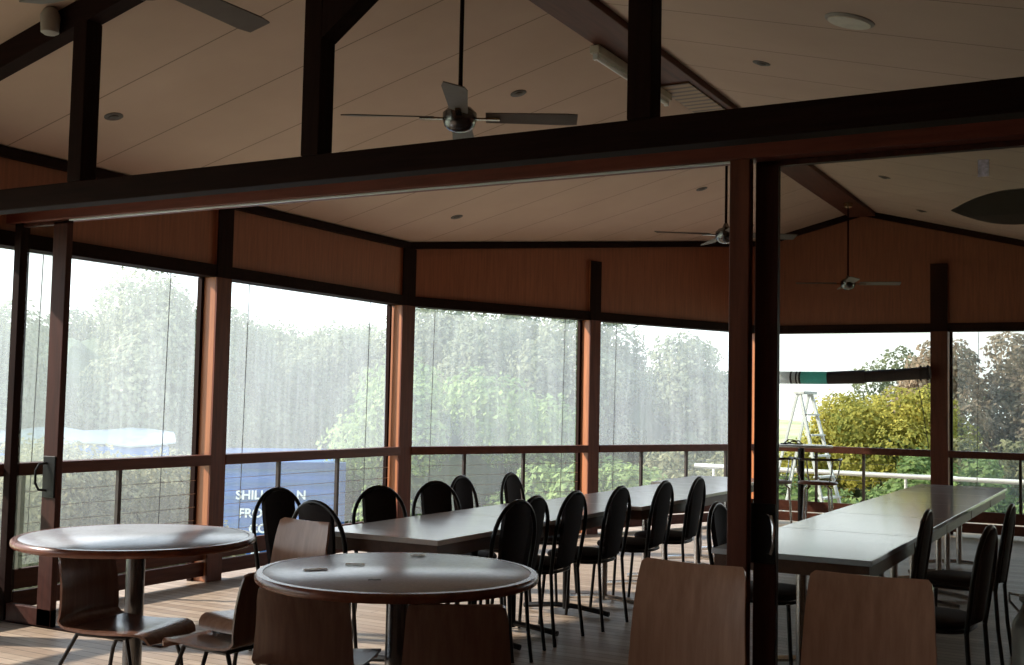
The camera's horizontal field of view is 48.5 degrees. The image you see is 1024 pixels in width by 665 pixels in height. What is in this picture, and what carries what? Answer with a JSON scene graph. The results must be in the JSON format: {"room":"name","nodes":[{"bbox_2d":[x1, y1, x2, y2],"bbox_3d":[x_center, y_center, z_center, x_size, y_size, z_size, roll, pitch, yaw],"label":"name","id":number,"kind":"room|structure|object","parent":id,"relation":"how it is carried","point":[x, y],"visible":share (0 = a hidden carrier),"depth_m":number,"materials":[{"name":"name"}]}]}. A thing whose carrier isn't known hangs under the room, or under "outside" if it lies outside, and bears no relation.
{"room":"restaurant dining area","nodes":[
{"label":"restaurant dining area","id":0,"kind":"room"},
{"bbox_2d":[0,157,402,294],"bbox_3d":[-4.163,-1.050,5.992,0.060,0.550,12.700,-1,-4,29],"label":"wall","id":1,"kind":"structure","parent":0,"point":[260,243],"depth_m":9.48,"materials":[{"name":"brown wood"}]},
{"bbox_2d":[0,223,30,619],"bbox_3d":[-3.230,0.564,7.367,0.065,2.553,0.070,-1,-4,29],"label":"trim","id":2,"kind":"structure","parent":1,"relation":"attached to","point":[22,234],"depth_m":7.35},
{"bbox_2d":[5,220,72,627],"bbox_3d":[-3.031,0.559,7.215,0.420,2.552,0.112,-1,-4,29],"label":"door","id":3,"kind":"structure","parent":1,"relation":"in","point":[43,614],"depth_m":7.16,"materials":[{"name":"brown wood"}]},
{"bbox_2d":[0,0,145,80],"bbox_3d":[-2.196,-1.659,5.897,3.490,1.023,0.100,-1,-4,29],"label":"trim","id":4,"kind":"structure","parent":1,"relation":"attached to","point":[27,47],"depth_m":5.99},
{"bbox_2d":[25,253,204,580],"bbox_3d":[-3.114,0.685,8.010,0.083,2.420,2.500,-1,-4,29],"label":"blind","id":5,"kind":"object","parent":1,"relation":"attached to","point":[201,280],"visible":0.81,"depth_m":9.08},
{"bbox_2d":[0,229,402,305],"bbox_3d":[-3.805,-0.674,6.682,0.170,0.100,11.100,-1,-4,29],"label":"trim","id":6,"kind":"structure","parent":1,"relation":"attached to","point":[38,244],"depth_m":8.88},
{"bbox_2d":[0,145,410,248],"bbox_3d":[-4.111,-1.283,5.979,0.050,0.067,12.700,-1,-4,29],"label":"trim","id":7,"kind":"structure","parent":1,"relation":"attached to","point":[5,152],"depth_m":9.62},
{"bbox_2d":[193,208,234,581],"bbox_3d":[-2.423,0.480,9.165,0.198,3.000,0.168,-1,-4,29],"label":"trim","id":8,"kind":"structure","parent":1,"relation":"attached to","point":[217,290],"depth_m":9.10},
{"bbox_2d":[238,284,391,527],"bbox_3d":[-1.834,0.854,10.319,0.083,2.420,2.470,-1,-4,29],"label":"blind","id":9,"kind":"object","parent":1,"relation":"attached to","point":[389,307],"visible":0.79,"depth_m":11.38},
{"bbox_2d":[69,161,729,220],"bbox_3d":[-0.907,-0.738,6.144,4.325,0.008,0.015,-1,-4,29],"label":"trim","id":10,"kind":"structure","parent":1,"relation":"attached to","point":[727,162],"depth_m":5.88,"materials":[{"name":"paint"}]},
{"bbox_2d":[6,118,1023,224],"bbox_3d":[0.692,-0.830,5.302,9.100,0.135,0.120,-1,-4,29],"label":"trim","id":11,"kind":"structure","parent":1,"relation":"attached to","point":[1003,130],"depth_m":5.42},
{"bbox_2d":[751,139,1023,664],"bbox_3d":[1.957,0.495,4.519,2.060,2.552,0.113,-1,-4,29],"label":"door","id":12,"kind":"structure","parent":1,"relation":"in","point":[765,507],"depth_m":5.00,"materials":[{"name":"brown wood"}]},
{"bbox_2d":[0,0,1023,242],"bbox_3d":[1.106,-1.378,5.960,9.800,1.683,18.300,-1,-4,29],"label":"ceiling","id":13,"kind":"structure","parent":0,"point":[191,88],"depth_m":7.57,"materials":[{"name":"paint"}]},
{"bbox_2d":[19,0,269,32],"bbox_3d":[-1.254,-1.666,3.932,0.897,1.035,0.897,2,-4,-16],"label":"ceiling fan","id":14,"kind":"object","parent":13,"relation":"hanging from","point":[235,16],"visible":1,"depth_m":4.25,"materials":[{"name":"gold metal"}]},
{"bbox_2d":[341,0,577,139],"bbox_3d":[-0.251,-1.525,5.680,0.897,1.060,0.897,-2,-5,45],"label":"ceiling fan","id":15,"kind":"object","parent":13,"relation":"hanging from","point":[458,118],"visible":0.94,"depth_m":5.62,"materials":[{"name":"metal"}]},
{"bbox_2d":[590,44,671,105],"bbox_3d":[0.874,-1.827,8.155,0.070,0.095,1.350,-1,-4,29],"label":"ceiling light","id":16,"kind":"object","parent":13,"relation":"attached to","point":[600,54],"visible":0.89,"depth_m":7.79,"materials":[{"name":"white paint"}]},
{"bbox_2d":[661,82,724,112],"bbox_3d":[1.861,-1.761,9.665,0.255,0.013,2.750,-1,-4,29],"label":"vent","id":17,"kind":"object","parent":13,"relation":"attached to","point":[686,94],"depth_m":8.80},
{"bbox_2d":[951,188,1023,224],"bbox_3d":[2.687,-0.919,5.337,0.850,0.779,0.850,2,-4,-18],"label":"lamp","id":18,"kind":"object","parent":13,"relation":"hanging from","point":[1006,207],"visible":1,"depth_m":5.49,"materials":[{"name":"metal"}]},
{"bbox_3d":[1.780,-1.429,3.678,5.610,1.592,0.100,-1,-4,29],"label":"trim","id":19,"kind":"structure","parent":13,"relation":"attached to","visible":0},
{"bbox_2d":[322,0,378,43],"bbox_3d":[-0.433,-1.660,4.920,0.880,0.690,0.100,-1,-4,29],"label":"trim","id":20,"kind":"structure","parent":19,"relation":"attached to","point":[338,16],"depth_m":5.05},
{"bbox_2d":[0,514,1023,664],"bbox_3d":[0.864,1.886,5.856,9.800,0.080,18.100,-1,-4,29],"label":"floor","id":21,"kind":"structure","parent":0,"point":[20,644],"depth_m":7.52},
{"bbox_2d":[13,555,203,604],"bbox_3d":[-3.062,1.719,7.905,0.050,0.255,2.500,-1,-4,29],"label":"baseboard","id":22,"kind":"structure","parent":21,"relation":"on","point":[24,577],"depth_m":8.48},
{"bbox_2d":[0,470,195,568],"bbox_3d":[-3.051,1.284,7.931,0.047,0.617,2.340,-1,-4,29],"label":"balustrade","id":23,"kind":"object","parent":22,"relation":"on","point":[22,479],"visible":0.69,"depth_m":7.71,"materials":[{"name":"metal"}]},
{"bbox_2d":[0,454,211,476],"bbox_3d":[-3.037,0.934,7.949,0.120,0.082,2.500,-1,-4,29],"label":"trim","id":24,"kind":"structure","parent":23,"relation":"on","point":[130,463],"depth_m":8.21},
{"bbox_2d":[57,557,195,664],"bbox_3d":[-1.822,1.404,5.357,0.532,0.716,0.425,0,-4,19],"label":"chair","id":25,"kind":"object","parent":21,"relation":"on","point":[89,588],"visible":0.91,"depth_m":5.38,"materials":[{"name":"brown wood"}]},
{"bbox_2d":[9,524,255,664],"bbox_3d":[-1.912,1.406,5.745,1.184,0.750,1.184,-1,-4,29],"label":"round table","id":26,"kind":"object","parent":21,"relation":"on","point":[135,543],"visible":1,"depth_m":5.67,"materials":[{"name":"grey laminate"}]},
{"bbox_2d":[162,572,259,664],"bbox_3d":[-1.255,1.400,5.116,0.532,0.716,0.425,-1,-4,33],"label":"chair","id":27,"kind":"object","parent":21,"relation":"on","point":[242,637],"visible":0.47,"depth_m":4.91,"materials":[{"name":"brown wood"}]},
{"bbox_2d":[199,517,329,664],"bbox_3d":[-1.166,1.340,5.366,0.420,0.871,0.507,-1,-4,37],"label":"chair","id":28,"kind":"object","parent":21,"relation":"on","point":[294,538],"visible":0.47,"depth_m":5.54,"materials":[{"name":"brown wood"}]},
{"bbox_2d":[222,521,363,572],"bbox_3d":[-1.783,1.888,10.214,0.050,0.255,2.470,-1,-4,29],"label":"baseboard","id":29,"kind":"structure","parent":21,"relation":"on","point":[247,561],"depth_m":9.42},
{"bbox_2d":[225,459,385,528],"bbox_3d":[-1.772,1.453,10.240,0.047,0.617,2.310,-1,-4,29],"label":"balustrade","id":30,"kind":"object","parent":29,"relation":"on","point":[337,461],"visible":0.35,"depth_m":10.47,"materials":[{"name":"metal"}]},
{"bbox_2d":[225,447,400,464],"bbox_3d":[-1.758,1.103,10.258,0.120,0.082,2.470,-1,-4,29],"label":"trim","id":31,"kind":"structure","parent":30,"relation":"on","point":[299,455],"depth_m":10.07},
{"bbox_2d":[249,487,357,650],"bbox_3d":[-1.221,1.387,6.652,0.518,0.932,0.430,-1,-4,35],"label":"bistro chair","id":32,"kind":"object","parent":21,"relation":"on","point":[278,503],"visible":0.29,"depth_m":6.72,"materials":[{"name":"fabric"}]},
{"bbox_2d":[252,587,380,664],"bbox_3d":[-0.805,1.387,4.750,0.425,0.716,0.532,1,-4,9],"label":"chair","id":33,"kind":"object","parent":21,"relation":"on","point":[289,630],"visible":0.85,"depth_m":4.53,"materials":[{"name":"brown wood"}]},
{"bbox_2d":[292,500,350,610],"bbox_3d":[-0.908,1.364,6.171,0.430,0.932,0.518,-1,-4,37],"label":"bistro chair","id":34,"kind":"object","parent":21,"relation":"on","point":[310,510],"visible":0.19,"depth_m":5.96,"materials":[{"name":"black metal"}]},
{"bbox_2d":[254,552,538,664],"bbox_3d":[-0.485,1.374,4.751,1.184,0.750,1.184,-1,-4,29],"label":"round table","id":35,"kind":"object","parent":21,"relation":"on","point":[430,578],"visible":1,"depth_m":4.62,"materials":[{"name":"grey laminate"}]},
{"bbox_2d":[351,485,445,634],"bbox_3d":[-0.685,1.416,6.939,0.430,0.932,0.518,4,-5,-43],"label":"bistro chair","id":36,"kind":"object","parent":21,"relation":"on","point":[378,501],"visible":0.24,"depth_m":7.11,"materials":[{"name":"black metal"}]},
{"bbox_2d":[335,512,545,661],"bbox_3d":[-0.425,1.484,6.542,0.790,0.746,1.268,-1,-4,29],"label":"dining table","id":37,"kind":"object","parent":21,"relation":"on","point":[442,533],"visible":0.41,"depth_m":6.17,"materials":[{"name":"beige laminate"}]},
{"bbox_2d":[411,480,502,603],"bbox_3d":[-0.364,1.454,7.457,0.430,0.932,0.518,4,-5,-43],"label":"bistro chair","id":38,"kind":"object","parent":21,"relation":"on","point":[435,495],"visible":0.27,"depth_m":7.62,"materials":[{"name":"black metal"}]},
{"bbox_2d":[402,603,513,664],"bbox_3d":[-0.204,1.382,4.471,0.425,0.716,0.532,1,-4,2],"label":"chair","id":39,"kind":"object","parent":21,"relation":"on","point":[439,633],"visible":0.99,"depth_m":4.25,"materials":[{"name":"brown wood"}]},
{"bbox_2d":[450,475,531,610],"bbox_3d":[-0.168,1.500,8.138,0.518,0.932,0.430,-1,-4,27],"label":"bistro chair","id":40,"kind":"object","parent":21,"relation":"on","point":[463,487],"visible":0.24,"depth_m":8.26,"materials":[{"name":"black metal"}]},
{"bbox_2d":[446,495,549,662],"bbox_3d":[-0.079,1.413,6.699,0.518,0.932,0.430,-1,-4,29],"label":"bistro chair","id":41,"kind":"object","parent":21,"relation":"on","point":[538,503],"visible":0.24,"depth_m":6.66,"materials":[{"name":"black metal"}]},
{"bbox_2d":[468,499,536,662],"bbox_3d":[-0.168,1.394,6.411,0.518,0.932,0.430,-1,-4,35],"label":"bistro chair","id":42,"kind":"object","parent":21,"relation":"on","point":[514,519],"visible":0.42,"depth_m":6.29,"materials":[{"name":"black metal"}]},
{"bbox_2d":[443,500,632,636],"bbox_3d":[0.195,1.565,7.650,0.790,0.746,1.268,-1,-4,29],"label":"dining table","id":43,"kind":"object","parent":21,"relation":"on","point":[595,511],"visible":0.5,"depth_m":7.54,"materials":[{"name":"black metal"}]},
{"bbox_2d":[500,472,576,601],"bbox_3d":[0.196,1.538,8.630,0.518,0.932,0.430,0,-4,25],"label":"bistro chair","id":44,"kind":"object","parent":21,"relation":"on","point":[512,487],"visible":0.28,"depth_m":8.68,"materials":[{"name":"black metal"}]},
{"bbox_2d":[490,490,587,647],"bbox_3d":[0.176,1.446,7.139,0.518,0.932,0.430,-1,-4,29],"label":"bistro chair","id":45,"kind":"object","parent":21,"relation":"on","point":[570,512],"visible":0.7,"depth_m":7.01,"materials":[{"name":"black metal"}]},
{"bbox_2d":[538,485,630,631],"bbox_3d":[0.506,1.483,7.630,0.518,0.932,0.430,-1,-4,29],"label":"bistro chair","id":46,"kind":"object","parent":21,"relation":"on","point":[616,506],"visible":0.8,"depth_m":7.50,"materials":[{"name":"black metal"}]},
{"bbox_2d":[547,490,687,604],"bbox_3d":[0.871,1.645,8.726,0.790,0.746,1.268,-1,-4,29],"label":"dining table","id":47,"kind":"object","parent":21,"relation":"on","point":[640,501],"visible":0.34,"depth_m":8.46,"materials":[{"name":"beige laminate"}]},
{"bbox_2d":[589,480,673,606],"bbox_3d":[0.885,1.529,8.253,0.518,0.932,0.430,-1,-4,29],"label":"bistro chair","id":48,"kind":"object","parent":21,"relation":"on","point":[664,492],"visible":0.82,"depth_m":8.13,"materials":[{"name":"black metal"}]},
{"bbox_2d":[627,476,705,596],"bbox_3d":[1.212,1.568,8.781,0.518,0.932,0.430,-1,-4,27],"label":"bistro chair","id":49,"kind":"object","parent":21,"relation":"on","point":[696,497],"visible":0.7,"depth_m":8.66,"materials":[{"name":"black metal"}]},
{"bbox_2d":[627,483,726,576],"bbox_3d":[1.469,1.727,9.847,0.790,0.746,1.268,-1,-4,29],"label":"dining table","id":50,"kind":"object","parent":21,"relation":"on","point":[714,493],"visible":0.19,"depth_m":9.68,"materials":[{"name":"silver metal"}]},
{"bbox_2d":[628,557,746,664],"bbox_3d":[0.538,1.286,4.024,0.477,0.884,0.508,-1,-4,33],"label":"chair","id":51,"kind":"object","parent":21,"relation":"on","point":[685,613],"visible":1,"depth_m":4.22,"materials":[{"name":"brown wood"}]},
{"bbox_2d":[727,159,753,664],"bbox_3d":[1.001,0.511,4.998,0.092,2.565,0.060,-1,-4,29],"label":"post","id":52,"kind":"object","parent":21,"relation":"on","point":[741,170],"depth_m":4.99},
{"bbox_2d":[707,502,806,664],"bbox_3d":[1.358,1.417,6.270,0.518,0.932,0.430,-1,-4,29],"label":"bistro chair","id":53,"kind":"object","parent":21,"relation":"on","point":[717,515],"visible":0.28,"depth_m":6.22,"materials":[{"name":"black metal"}]},
{"bbox_2d":[711,527,915,664],"bbox_3d":[1.646,1.498,6.081,0.790,0.746,1.235,-1,-4,29],"label":"dining table","id":54,"kind":"object","parent":21,"relation":"on","point":[801,552],"visible":0.62,"depth_m":5.75,"materials":[{"name":"grey laminate"}]},
{"bbox_2d":[779,499,852,520],"bbox_3d":[4.145,2.247,14.064,1.990,0.255,0.050,-1,-4,29],"label":"baseboard","id":55,"kind":"structure","parent":21,"relation":"on","point":[821,507],"depth_m":14.28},
{"bbox_2d":[779,452,924,501],"bbox_3d":[4.153,1.812,14.089,1.830,0.617,0.047,-1,-4,29],"label":"balustrade","id":56,"kind":"object","parent":55,"relation":"on","point":[816,454],"visible":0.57,"depth_m":14.05,"materials":[{"name":"metal"}]},
{"bbox_2d":[779,446,930,456],"bbox_3d":[4.156,1.462,14.104,1.990,0.082,0.120,-1,-4,29],"label":"trim","id":57,"kind":"structure","parent":56,"relation":"on","point":[836,449],"depth_m":13.92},
{"bbox_2d":[782,512,948,576],"bbox_3d":[2.245,1.577,7.162,0.790,0.746,1.235,-1,-4,29],"label":"dining table","id":58,"kind":"object","parent":21,"relation":"on","point":[829,521],"visible":0.23,"depth_m":7.14,"materials":[{"name":"silver metal"}]},
{"bbox_2d":[801,570,936,664],"bbox_3d":[1.146,1.283,3.778,0.477,0.884,0.508,-1,-4,28],"label":"chair","id":59,"kind":"object","parent":21,"relation":"on","point":[850,619],"visible":1,"depth_m":3.99,"materials":[{"name":"brown wood"}]},
{"bbox_2d":[830,500,972,609],"bbox_3d":[2.843,1.656,8.242,0.790,0.746,1.235,-1,-4,29],"label":"dining table","id":60,"kind":"object","parent":21,"relation":"on","point":[956,515],"visible":0.42,"depth_m":8.22,"materials":[{"name":"grey laminate"}]},
{"bbox_2d":[911,509,932,579],"bbox_3d":[2.062,1.434,6.313,0.518,0.932,0.430,-1,-4,29],"label":"bistro chair","id":61,"kind":"object","parent":21,"relation":"on","point":[921,557],"visible":0.39,"depth_m":6.14,"materials":[{"name":"black metal"}]},
{"bbox_2d":[869,491,991,599],"bbox_3d":[3.442,1.735,9.323,0.790,0.746,1.235,-1,-4,29],"label":"dining table","id":62,"kind":"object","parent":21,"relation":"on","point":[980,504],"visible":0.42,"depth_m":9.30,"materials":[{"name":"grey laminate"}]},
{"bbox_2d":[898,484,1006,572],"bbox_3d":[4.041,1.814,10.404,0.790,0.746,1.235,-1,-4,29],"label":"dining table","id":63,"kind":"object","parent":21,"relation":"on","point":[998,494],"visible":0.53,"depth_m":10.40,"materials":[{"name":"grey laminate"}]},
{"bbox_2d":[935,524,997,664],"bbox_3d":[2.078,1.386,5.534,0.518,0.932,0.430,-1,-4,35],"label":"bistro chair","id":64,"kind":"object","parent":21,"relation":"on","point":[950,621],"visible":0.74,"depth_m":5.36,"materials":[{"name":"black metal"}]},
{"bbox_2d":[926,503,1015,664],"bbox_3d":[2.745,1.479,6.823,0.518,0.932,0.430,-1,-4,31],"label":"bistro chair","id":65,"kind":"object","parent":21,"relation":"on","point":[945,579],"visible":0.78,"depth_m":6.68,"materials":[{"name":"black metal"}]},
{"bbox_2d":[951,512,1023,536],"bbox_3d":[6.092,2.220,12.987,2.060,0.255,0.050,-1,-4,29],"label":"baseboard","id":66,"kind":"structure","parent":21,"relation":"on","point":[984,517],"depth_m":13.26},
{"bbox_2d":[1008,592,1023,664],"bbox_3d":[2.682,1.601,5.751,0.279,0.550,0.279,3,-4,-26],"label":"metal churn","id":67,"kind":"object","parent":21,"relation":"on","point":[1018,621],"visible":1,"depth_m":5.74,"materials":[{"name":"metal"}]},
{"bbox_2d":[416,247,754,324],"bbox_3d":[1.069,-0.780,13.168,5.371,1.111,0.060,4,-4,-37],"label":"wall","id":68,"kind":"structure","parent":0,"point":[689,283],"depth_m":12.97,"materials":[{"name":"brown wood"}]},
{"bbox_2d":[387,248,416,517],"bbox_3d":[-1.139,0.649,11.480,0.218,3.000,0.178,-2,-5,40],"label":"trim","id":69,"kind":"structure","parent":68,"relation":"attached to","point":[403,316],"depth_m":11.41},
{"bbox_2d":[411,445,588,454],"bbox_3d":[-0.106,1.255,12.171,2.340,0.082,0.120,4,-4,-37],"label":"trim","id":70,"kind":"structure","parent":68,"relation":"attached to","point":[509,449],"depth_m":12.07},
{"bbox_2d":[428,317,581,494],"bbox_3d":[-0.157,1.008,12.261,2.340,2.420,0.083,4,-4,-37],"label":"blind","id":71,"kind":"object","parent":68,"relation":"attached to","point":[579,332],"visible":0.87,"depth_m":12.96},
{"bbox_2d":[411,241,754,248],"bbox_3d":[1.107,-1.014,13.138,5.371,0.625,0.050,4,-4,-37],"label":"trim","id":72,"kind":"structure","parent":68,"relation":"attached to","point":[414,245],"depth_m":12.61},
{"bbox_2d":[415,296,754,333],"bbox_3d":[1.041,-0.175,13.151,5.371,0.100,0.170,4,-4,-37],"label":"trim","id":73,"kind":"structure","parent":68,"relation":"attached to","point":[420,302],"depth_m":12.67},
{"bbox_2d":[579,261,601,534],"bbox_3d":[0.877,0.734,12.997,0.158,3.100,0.208,4,-4,-37],"label":"trim","id":74,"kind":"structure","parent":68,"relation":"attached to","point":[591,329],"depth_m":12.93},
{"bbox_2d":[599,444,753,451],"bbox_3d":[2.033,1.397,13.772,2.674,0.082,0.120,4,-4,-37],"label":"trim","id":75,"kind":"structure","parent":68,"relation":"attached to","point":[638,447],"depth_m":13.54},
{"bbox_2d":[677,510,1023,537],"bbox_3d":[6.310,2.530,14.448,9.000,0.075,2.150,-1,-4,29],"label":"deck","id":76,"kind":"object","parent":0,"point":[779,510],"depth_m":14.92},
{"bbox_2d":[779,391,840,513],"bbox_3d":[4.003,1.659,15.534,0.904,1.706,0.577,-2,-5,41],"label":"step ladder","id":77,"kind":"object","parent":76,"relation":"on","point":[811,394],"visible":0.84,"depth_m":15.48,"materials":[{"name":"paint"}]},
{"bbox_2d":[694,463,1023,488],"bbox_3d":[6.740,2.250,15.232,9.000,0.600,0.069,-1,-4,29],"label":"pipe railing","id":78,"kind":"object","parent":76,"relation":"on","point":[905,477],"visible":0.53,"depth_m":15.97,"materials":[{"name":"white paint"}]},
{"bbox_2d":[780,217,1023,325],"bbox_3d":[6.271,-0.832,13.117,6.900,1.459,0.060,-1,-4,29],"label":"wall","id":79,"kind":"structure","parent":0,"point":[986,277],"depth_m":13.96,"materials":[{"name":"brown wood"}]},
{"bbox_2d":[529,0,874,216],"bbox_3d":[0.112,-2.042,6.473,0.320,0.085,17.550,-1,-4,29],"label":"trim","id":80,"kind":"structure","parent":79,"relation":"attached to","point":[594,21],"depth_m":7.87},
{"bbox_2d":[780,322,1023,333],"bbox_3d":[6.267,-0.072,13.092,6.900,0.100,0.170,-1,-4,29],"label":"trim","id":81,"kind":"structure","parent":79,"relation":"attached to","point":[986,326],"depth_m":13.88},
{"bbox_2d":[930,263,949,484],"bbox_3d":[5.150,0.792,13.655,0.198,3.240,0.218,-1,-4,29],"label":"trim","id":82,"kind":"structure","parent":79,"relation":"attached to","point":[939,334],"depth_m":13.58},
{"bbox_2d":[779,365,931,448],"bbox_3d":[4.072,0.893,13.991,2.066,0.997,0.190,-1,-4,29],"label":"canvas","id":83,"kind":"object","parent":82,"relation":"attached to","point":[916,373],"visible":0.94,"depth_m":13.87,"materials":[{"name":"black fabric"}]},
{"bbox_2d":[865,212,1023,246],"bbox_3d":[6.808,-0.796,12.754,5.610,1.532,0.050,-1,-4,29],"label":"trim","id":84,"kind":"structure","parent":79,"relation":"attached to","point":[881,216],"depth_m":13.62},
{"bbox_3d":[5.023,0.544,3.593,0.100,2.491,17.600,-1,-4,29],"label":"wall","id":85,"kind":"structure","parent":0,"visible":0},
{"bbox_2d":[67,20,101,181],"bbox_3d":[-2.206,-1.185,5.867,0.100,0.835,0.102,-1,-4,29],"label":"trim","id":86,"kind":"structure","parent":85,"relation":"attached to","point":[87,37],"depth_m":5.83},
{"bbox_2d":[301,0,334,155],"bbox_3d":[-0.868,-1.397,5.141,0.100,1.224,0.102,-1,-4,29],"label":"trim","id":87,"kind":"structure","parent":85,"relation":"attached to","point":[319,53],"depth_m":5.08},
{"bbox_2d":[0,76,1023,214],"bbox_3d":[0.239,-0.744,4.481,9.100,0.115,0.100,-1,-4,29],"label":"ceiling beam","id":88,"kind":"structure","parent":85,"relation":"attached to","point":[998,99],"depth_m":4.43,"materials":[{"name":"wood"}]},
{"bbox_2d":[627,0,661,119],"bbox_3d":[0.512,-1.268,4.367,0.100,0.926,0.102,-1,-4,29],"label":"trim","id":89,"kind":"structure","parent":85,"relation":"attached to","point":[644,16],"depth_m":4.31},
{"label":"outside","id":90,"kind":"structure","parent":0,"visible":0},
{"bbox_2d":[344,419,991,522],"bbox_3d":[1.799,4.924,44.464,200.000,4.233,160.000,-1,-4,29],"label":"ground","id":91,"kind":"structure","parent":90,"point":[783,424],"depth_m":96.25,"materials":[{"name":"green plant"}]},
{"bbox_2d":[0,303,83,431],"bbox_3d":[-11.089,2.044,21.299,6.024,5.646,5.925,3,-4,-21],"label":"tree","id":92,"kind":"object","parent":91,"relation":"on","point":[30,361],"visible":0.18,"depth_m":20.92,"materials":[{"name":"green plant"}]},
{"bbox_2d":[0,432,157,590],"bbox_3d":[-5.235,2.467,11.198,3.456,2.919,3.367,1,-4,9],"label":"bush","id":93,"kind":"object","parent":91,"relation":"on","point":[69,480],"visible":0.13,"depth_m":10.76,"materials":[{"name":"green plant"}]},
{"bbox_2d":[0,427,175,477],"bbox_3d":[-8.927,3.181,19.975,5.640,3.074,2.186,2,-4,-19],"label":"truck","id":94,"kind":"object","parent":91,"relation":"on","point":[131,441],"visible":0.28,"depth_m":19.90,"materials":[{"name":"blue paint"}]},
{"bbox_2d":[0,266,237,495],"bbox_3d":[-8.778,1.751,23.174,6.666,6.555,6.238,0,-4,19],"label":"tree","id":95,"kind":"object","parent":91,"relation":"on","point":[116,367],"visible":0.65,"depth_m":22.05,"materials":[{"name":"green plant"}]},
{"bbox_2d":[0,435,246,573],"bbox_3d":[-4.364,2.529,12.081,3.261,2.838,3.200,4,-4,-34],"label":"bush","id":96,"kind":"object","parent":91,"relation":"on","point":[143,490],"visible":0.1,"depth_m":11.56,"materials":[{"name":"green plant"}]},
{"bbox_2d":[192,306,292,447],"bbox_3d":[-7.979,2.223,27.655,5.227,6.194,5.517,-1,-4,32],"label":"tree","id":97,"kind":"object","parent":91,"relation":"on","point":[236,343],"visible":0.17,"depth_m":27.93,"materials":[{"name":"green plant"}]},
{"bbox_2d":[188,448,345,553],"bbox_3d":[-4.607,3.580,21.325,2.500,2.620,6.034,2,-4,-12],"label":"shipping container","id":98,"kind":"object","parent":91,"relation":"on","point":[258,470],"visible":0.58,"depth_m":18.52,"materials":[{"name":"blue paint"}]},
{"bbox_2d":[226,319,349,448],"bbox_3d":[-6.919,2.535,30.217,5.730,5.932,5.831,1,-4,3],"label":"tree","id":99,"kind":"object","parent":91,"relation":"on","point":[287,350],"visible":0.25,"depth_m":28.49,"materials":[{"name":"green plant"}]},
{"bbox_2d":[255,320,385,448],"bbox_3d":[-5.769,2.584,31.344,6.008,6.021,6.639,3,-4,-23],"label":"tree","id":100,"kind":"object","parent":91,"relation":"on","point":[326,331],"visible":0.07,"depth_m":29.05,"materials":[{"name":"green plant"}]},
{"bbox_2d":[296,326,439,472],"bbox_3d":[-3.204,2.644,29.635,4.466,5.792,4.832,1,-4,6],"label":"tree","id":101,"kind":"object","parent":91,"relation":"on","point":[354,340],"visible":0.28,"depth_m":28.69,"materials":[{"name":"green plant"}]},
{"bbox_2d":[315,355,575,523],"bbox_3d":[-0.941,2.662,19.391,4.725,4.594,4.216,2,-4,-17],"label":"tree","id":102,"kind":"object","parent":91,"relation":"on","point":[470,427],"visible":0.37,"depth_m":18.54,"materials":[{"name":"green plant"}]},
{"bbox_2d":[353,308,566,444],"bbox_3d":[-0.967,2.388,28.840,5.639,6.299,6.445,3,-4,-26],"label":"tree","id":103,"kind":"object","parent":91,"relation":"on","point":[445,325],"visible":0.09,"depth_m":27.45,"materials":[{"name":"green plant"}]},
{"bbox_2d":[431,312,649,473],"bbox_3d":[0.558,2.281,26.855,5.574,6.327,5.399,0,-4,19],"label":"tree","id":104,"kind":"object","parent":91,"relation":"on","point":[545,375],"visible":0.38,"depth_m":25.36,"materials":[{"name":"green plant"}]},
{"bbox_2d":[559,323,727,477],"bbox_3d":[3.221,2.553,26.822,5.044,5.892,4.675,0,-4,20],"label":"tree","id":105,"kind":"object","parent":91,"relation":"on","point":[684,392],"visible":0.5,"depth_m":25.14,"materials":[{"name":"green plant"}]},
{"bbox_2d":[643,443,804,499],"bbox_3d":[3.004,3.350,19.528,4.342,2.848,4.385,0,-4,12],"label":"bush","id":106,"kind":"object","parent":91,"relation":"on","point":[663,459],"visible":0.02,"depth_m":20.10,"materials":[{"name":"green plant"}]},
{"bbox_2d":[794,383,982,501],"bbox_3d":[7.477,3.173,22.683,3.749,4.321,3.861,2,-4,-17],"label":"tree","id":107,"kind":"object","parent":91,"relation":"on","point":[876,422],"visible":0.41,"depth_m":21.73,"materials":[{"name":"yellow plant"}]},
{"bbox_2d":[848,344,988,459],"bbox_3d":[11.161,3.119,31.102,4.058,5.610,3.825,-1,-4,29],"label":"tree","id":108,"kind":"object","parent":91,"relation":"on","point":[883,385],"visible":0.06,"depth_m":31.68,"materials":[{"name":"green plant"}]},
{"bbox_2d":[880,446,1018,512],"bbox_3d":[7.061,3.221,18.560,2.211,2.712,2.144,1,-4,6],"label":"bush","id":109,"kind":"object","parent":91,"relation":"on","point":[917,467],"visible":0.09,"depth_m":18.20,"materials":[{"name":"green plant"}]},
{"bbox_2d":[881,332,1023,501],"bbox_3d":[10.240,2.692,23.706,5.187,5.519,4.466,-2,-5,39],"label":"flowering tree","id":110,"kind":"object","parent":91,"relation":"on","point":[963,375],"visible":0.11,"depth_m":23.17,"materials":[{"name":"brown plant"}]},
{"bbox_2d":[953,437,1023,512],"bbox_3d":[8.147,3.457,19.174,1.809,3.342,1.944,2,-4,-19],"label":"round bush","id":111,"kind":"object","parent":91,"relation":"on","point":[964,446],"visible":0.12,"depth_m":19.32,"materials":[{"name":"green plant"}]},
{"bbox_2d":[967,354,1023,470],"bbox_3d":[11.641,2.878,24.219,4.626,5.268,4.121,5,-5,-45],"label":"flowering tree","id":112,"kind":"object","parent":91,"relation":"on","point":[1008,396],"visible":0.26,"depth_m":23.42,"materials":[{"name":"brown plant"}]},
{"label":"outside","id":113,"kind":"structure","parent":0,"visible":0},
{"bbox_2d":[486,455,667,505],"bbox_3d":[1.152,3.191,17.263,3.572,2.644,3.158,-1,-4,29],"label":"bush","id":114,"kind":"object","parent":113,"point":[625,476],"visible":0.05,"depth_m":16.88,"materials":[{"name":"green plant"}]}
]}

